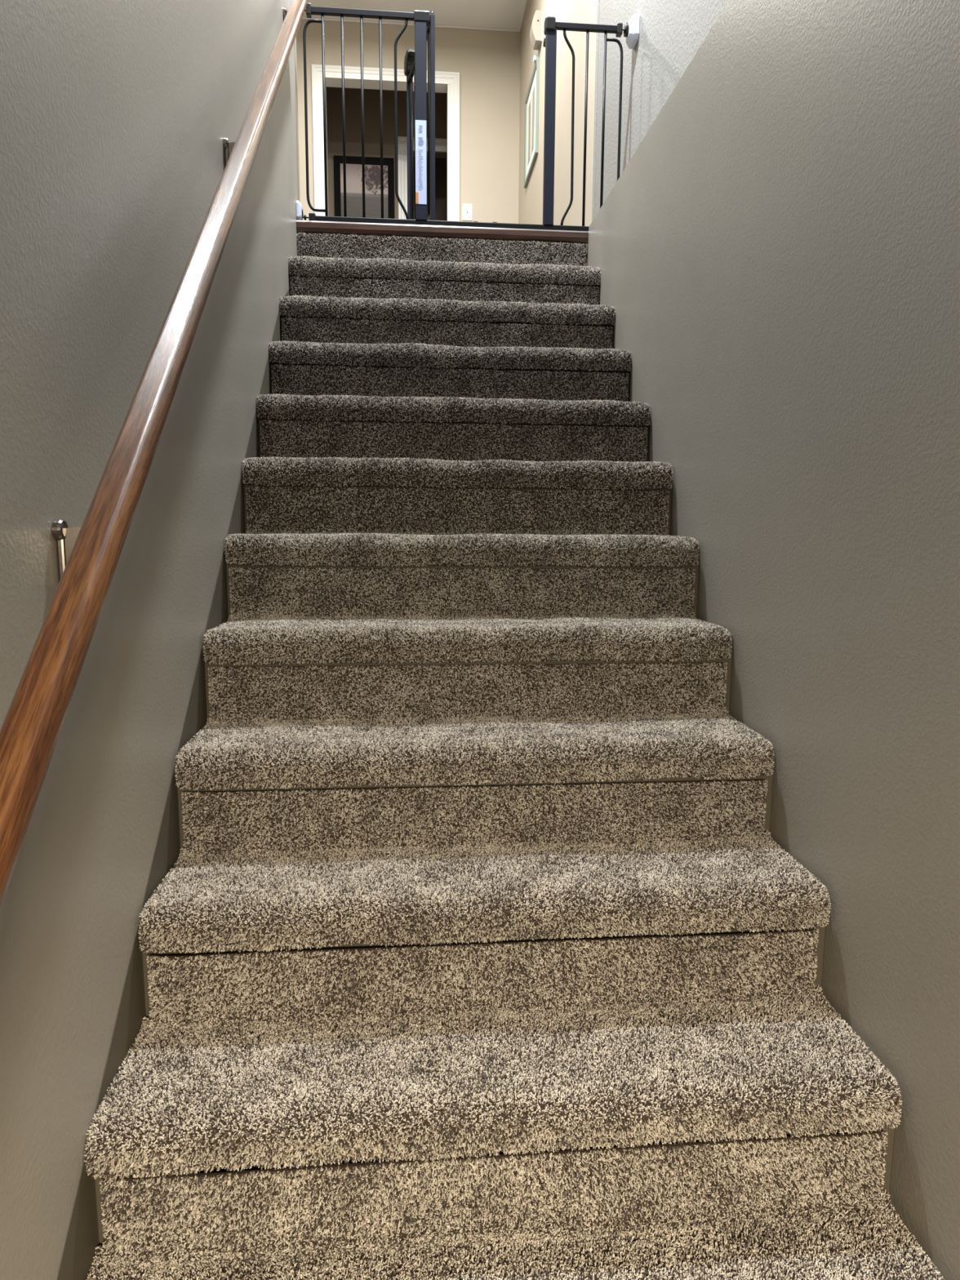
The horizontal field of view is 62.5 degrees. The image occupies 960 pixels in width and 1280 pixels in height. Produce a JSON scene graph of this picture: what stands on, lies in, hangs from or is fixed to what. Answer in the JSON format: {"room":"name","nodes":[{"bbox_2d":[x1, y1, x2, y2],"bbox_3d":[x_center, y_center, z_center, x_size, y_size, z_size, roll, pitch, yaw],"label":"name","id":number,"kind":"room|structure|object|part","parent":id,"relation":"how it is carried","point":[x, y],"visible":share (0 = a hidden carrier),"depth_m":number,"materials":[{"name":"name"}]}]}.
{"room":"home staircase","nodes":[
{"label":"home staircase","id":0,"kind":"room"},
{"bbox_2d":[0,0,300,1279],"bbox_3d":[-0.596,-1.386,1.342,0.124,5.015,3.285,0,8,-5],"label":"wall","id":1,"kind":"structure","parent":0,"point":[116,116],"depth_m":1.07,"materials":[{"name":"grey paint"}]},
{"bbox_2d":[0,0,308,909],"bbox_3d":[-0.478,-0.730,1.366,0.132,2.544,2.951,0,8,-5],"label":"handrail","id":2,"kind":"object","parent":1,"relation":"attached to","point":[88,555],"visible":1,"depth_m":0.83,"materials":[{"name":"brown wood"}]},
{"bbox_3d":[-0.457,-0.140,0.946,0.095,0.159,0.012,0,8,-5],"label":"arm","id":3,"kind":"part","parent":2,"relation":"part of","materials":[{"name":"silver metal"}]},
{"bbox_3d":[-0.537,-1.116,1.789,0.078,0.134,0.012,0,8,-5],"label":"arm","id":4,"kind":"part","parent":2,"relation":"part of","materials":[{"name":"silver metal"}]},
{"bbox_2d":[296,200,303,220],"bbox_3d":[-0.657,-1.560,2.890,0.019,0.068,0.068,0,8,-5],"label":"protector","id":5,"kind":"object","parent":1,"relation":"attached to","point":[300,214],"visible":0.83,"depth_m":2.86,"materials":[{"name":"white plastic"}]},
{"bbox_2d":[325,88,446,218],"bbox_3d":[-1.365,-3.368,6.833,3.430,2.555,0.100,0,8,-5],"label":"wall","id":6,"kind":"structure","parent":0,"point":[334,95],"depth_m":6.69,"materials":[{"name":"brown paint"}]},
{"bbox_2d":[333,155,394,218],"bbox_3d":[-0.985,-3.726,6.752,0.507,0.732,0.024,0,8,-5],"label":"framed print","id":7,"kind":"object","parent":6,"relation":"attached to","point":[353,164],"visible":0.48,"depth_m":6.73,"materials":[{"name":"black"}]},
{"bbox_2d":[397,136,446,219],"bbox_3d":[-0.270,-3.185,6.892,0.870,2.190,0.019,0,8,-5],"label":"trim","id":8,"kind":"structure","parent":6,"relation":"attached to","point":[440,143],"depth_m":6.74,"materials":[{"name":"white"}]},
{"bbox_2d":[296,19,520,223],"bbox_3d":[-1.294,-3.266,6.004,3.430,2.586,0.120,0,8,-5],"label":"wall","id":9,"kind":"structure","parent":0,"point":[487,62],"depth_m":5.92,"materials":[{"name":"beige paint"}]},
{"bbox_2d":[311,64,459,221],"bbox_3d":[-0.707,-3.082,6.080,0.942,2.205,0.128,0,8,-5],"label":"door frame","id":10,"kind":"structure","parent":9,"relation":"in","point":[331,82],"depth_m":5.95,"materials":[{"name":"white wood"}]},
{"bbox_2d":[302,16,519,31],"bbox_3d":[-1.349,-4.530,5.755,3.293,0.014,0.012,0,8,-5],"label":"trim","id":11,"kind":"structure","parent":9,"relation":"attached to","point":[304,17],"depth_m":5.82,"materials":[{"name":"white"}]},
{"bbox_2d":[462,203,472,220],"bbox_3d":[-0.097,-3.268,6.037,0.080,0.120,0.017,0,8,-5],"label":"light switch","id":12,"kind":"object","parent":9,"relation":"attached to","point":[467,209],"visible":1,"depth_m":6.04,"materials":[{"name":"beige plastic"}]},
{"bbox_2d":[302,0,525,94],"bbox_3d":[-1.094,-4.175,3.019,3.530,0.120,7.450,0,8,-5],"label":"ceiling","id":13,"kind":"structure","parent":0,"point":[496,14],"depth_m":5.67,"materials":[{"name":"paint"}]},
{"bbox_2d":[413,156,446,220],"bbox_3d":[-0.286,-3.499,7.708,1.130,2.585,0.080,0,8,-5],"label":"wall","id":14,"kind":"structure","parent":0,"point":[440,163],"depth_m":7.54,"materials":[{"name":"brown paint"}]},
{"bbox_2d":[518,0,728,226],"bbox_3d":[0.635,-2.810,2.879,0.125,2.605,6.502,0,8,-5],"label":"wall","id":15,"kind":"structure","parent":0,"point":[672,32],"depth_m":3.46,"materials":[{"name":"grey paint"}]},
{"bbox_2d":[519,0,527,31],"bbox_3d":[0.409,-4.358,4.593,0.012,0.014,2.652,0,8,-5],"label":"trim","id":16,"kind":"structure","parent":15,"relation":"attached to","point":[526,1],"depth_m":5.71,"materials":[{"name":"white paint"}]},
{"bbox_2d":[524,49,539,188],"bbox_3d":[0.341,-3.550,5.351,0.030,0.704,0.545,0,8,-5],"label":"wall picture","id":17,"kind":"object","parent":15,"relation":"attached to","point":[531,101],"visible":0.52,"depth_m":5.33,"materials":[{"name":"grey"}]},
{"bbox_2d":[527,83,535,165],"bbox_3d":[0.349,-3.486,5.360,0.001,0.375,0.325,0,8,-5],"label":"print","id":18,"kind":"object","parent":17,"relation":"attached to","point":[531,105],"depth_m":5.34},
{"bbox_2d":[529,9,542,50],"bbox_3d":[0.353,-3.846,4.988,0.064,0.178,0.104,0,8,-5],"label":"door chime","id":19,"kind":"object","parent":15,"relation":"attached to","point":[535,33],"visible":1,"depth_m":4.95,"materials":[{"name":"beige plastic"}]},
{"bbox_3d":[0.383,-3.846,4.991,0.004,0.178,0.104,0,8,-5],"label":"plate","id":20,"kind":"part","parent":19,"relation":"part of","materials":[{"name":"beige plastic"}]},
{"bbox_2d":[548,0,550,16],"bbox_3d":[0.406,-3.077,4.767,0.004,2.570,0.018,0,8,-5],"label":"trim","id":21,"kind":"structure","parent":15,"relation":"attached to","point":[548,0],"depth_m":4.67,"materials":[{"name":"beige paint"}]},
{"bbox_2d":[591,0,599,221],"bbox_3d":[0.520,-2.895,3.464,0.003,2.570,0.030,0,8,-5],"label":"trim","id":22,"kind":"structure","parent":15,"relation":"attached to","point":[597,1],"depth_m":3.53,"materials":[{"name":"grey paint"}]},
{"bbox_2d":[625,13,639,48],"bbox_3d":[0.555,-2.229,2.896,0.038,0.084,0.084,0,8,-5],"label":"protector","id":23,"kind":"object","parent":15,"relation":"attached to","point":[633,35],"visible":0.94,"depth_m":2.87,"materials":[{"name":"white plastic"}]},
{"bbox_2d":[587,0,959,1279],"bbox_3d":[0.616,-0.110,1.556,0.170,2.442,3.150,0,8,-5],"label":"wall","id":24,"kind":"structure","parent":0,"point":[777,255],"depth_m":1.27,"materials":[{"name":"grey paint"}]},
{"bbox_3d":[0.230,1.539,-1.084,3.800,0.100,3.650,0,8,-5],"label":"floor","id":25,"kind":"structure","parent":0,"visible":0},
{"bbox_2d":[57,220,946,1279],"bbox_3d":[-0.033,-0.162,1.945,1.115,2.430,2.859,0,8,-5],"label":"staircase","id":26,"kind":"structure","parent":25,"relation":"on","point":[474,940],"depth_m":1.29,"materials":[{"name":"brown carpet"}]},
{"bbox_2d":[302,3,628,231],"bbox_3d":[-0.072,-1.956,3.092,1.192,0.804,0.461,0,8,-5],"label":"safety gate","id":27,"kind":"object","parent":26,"relation":"on","point":[415,60],"visible":0.89,"depth_m":2.89,"materials":[{"name":"black painted metal"},{"name":"plastic"}]},
{"bbox_3d":[-0.416,-2.228,2.813,0.378,0.020,0.016,0,8,-5],"label":"rail","id":28,"kind":"part","parent":27,"relation":"part of","materials":[{"name":"black metal"}]},
{"bbox_3d":[-0.293,-1.971,3.282,0.016,0.702,0.018,-2,8,-17],"label":"door post","id":29,"kind":"part","parent":27,"relation":"part of","materials":[{"name":"black metal"}]},
{"bbox_3d":[-0.284,-2.344,3.206,0.032,0.071,0.090,-2,8,-17],"label":"door handle","id":30,"kind":"part","parent":27,"relation":"part of","materials":[{"name":"black plastic"}]},
{"bbox_3d":[-0.231,-2.259,3.039,0.014,0.020,0.402,-2,8,-17],"label":"door rail","id":31,"kind":"part","parent":27,"relation":"part of","materials":[{"name":"black metal"}]},
{"bbox_3d":[-0.215,-1.884,2.878,0.042,0.678,0.028,0,8,-5],"label":"gate post","id":32,"kind":"part","parent":27,"relation":"part of","materials":[{"name":"black metal"}]},
{"bbox_2d":[417,127,423,190],"bbox_3d":[-0.217,-1.756,2.880,0.026,0.218,0.001,0,8,-5],"label":"print","id":33,"kind":"object","parent":27,"relation":"attached to","point":[420,130],"depth_m":2.88,"materials":[{"name":"blue"}]},
{"bbox_3d":[-0.173,-1.899,2.888,0.016,0.694,0.016,-2,8,-17],"label":"gate door","id":34,"kind":"part","parent":27,"relation":"part of","materials":[{"name":"black metal"}]},
{"bbox_3d":[-0.046,-1.542,2.941,1.137,0.020,0.024,0,8,-5],"label":"threshold rail","id":35,"kind":"part","parent":27,"relation":"part of","materials":[{"name":"black metal"}]},
{"bbox_3d":[0.257,-1.882,2.919,0.037,0.668,0.028,0,8,-5],"label":"gate post","id":36,"kind":"part","parent":27,"relation":"part of","materials":[{"name":"black metal"}]},
{"bbox_3d":[0.387,-2.231,2.881,0.245,0.020,0.016,0,8,-5],"label":"rail","id":37,"kind":"part","parent":27,"relation":"part of","materials":[{"name":"black metal"}]},
{"bbox_3d":[0.532,-2.232,2.894,0.010,0.042,0.042,0,8,-5],"label":"tension knob","id":38,"kind":"part","parent":27,"relation":"part of","materials":[{"name":"black plastic"}]}
]}

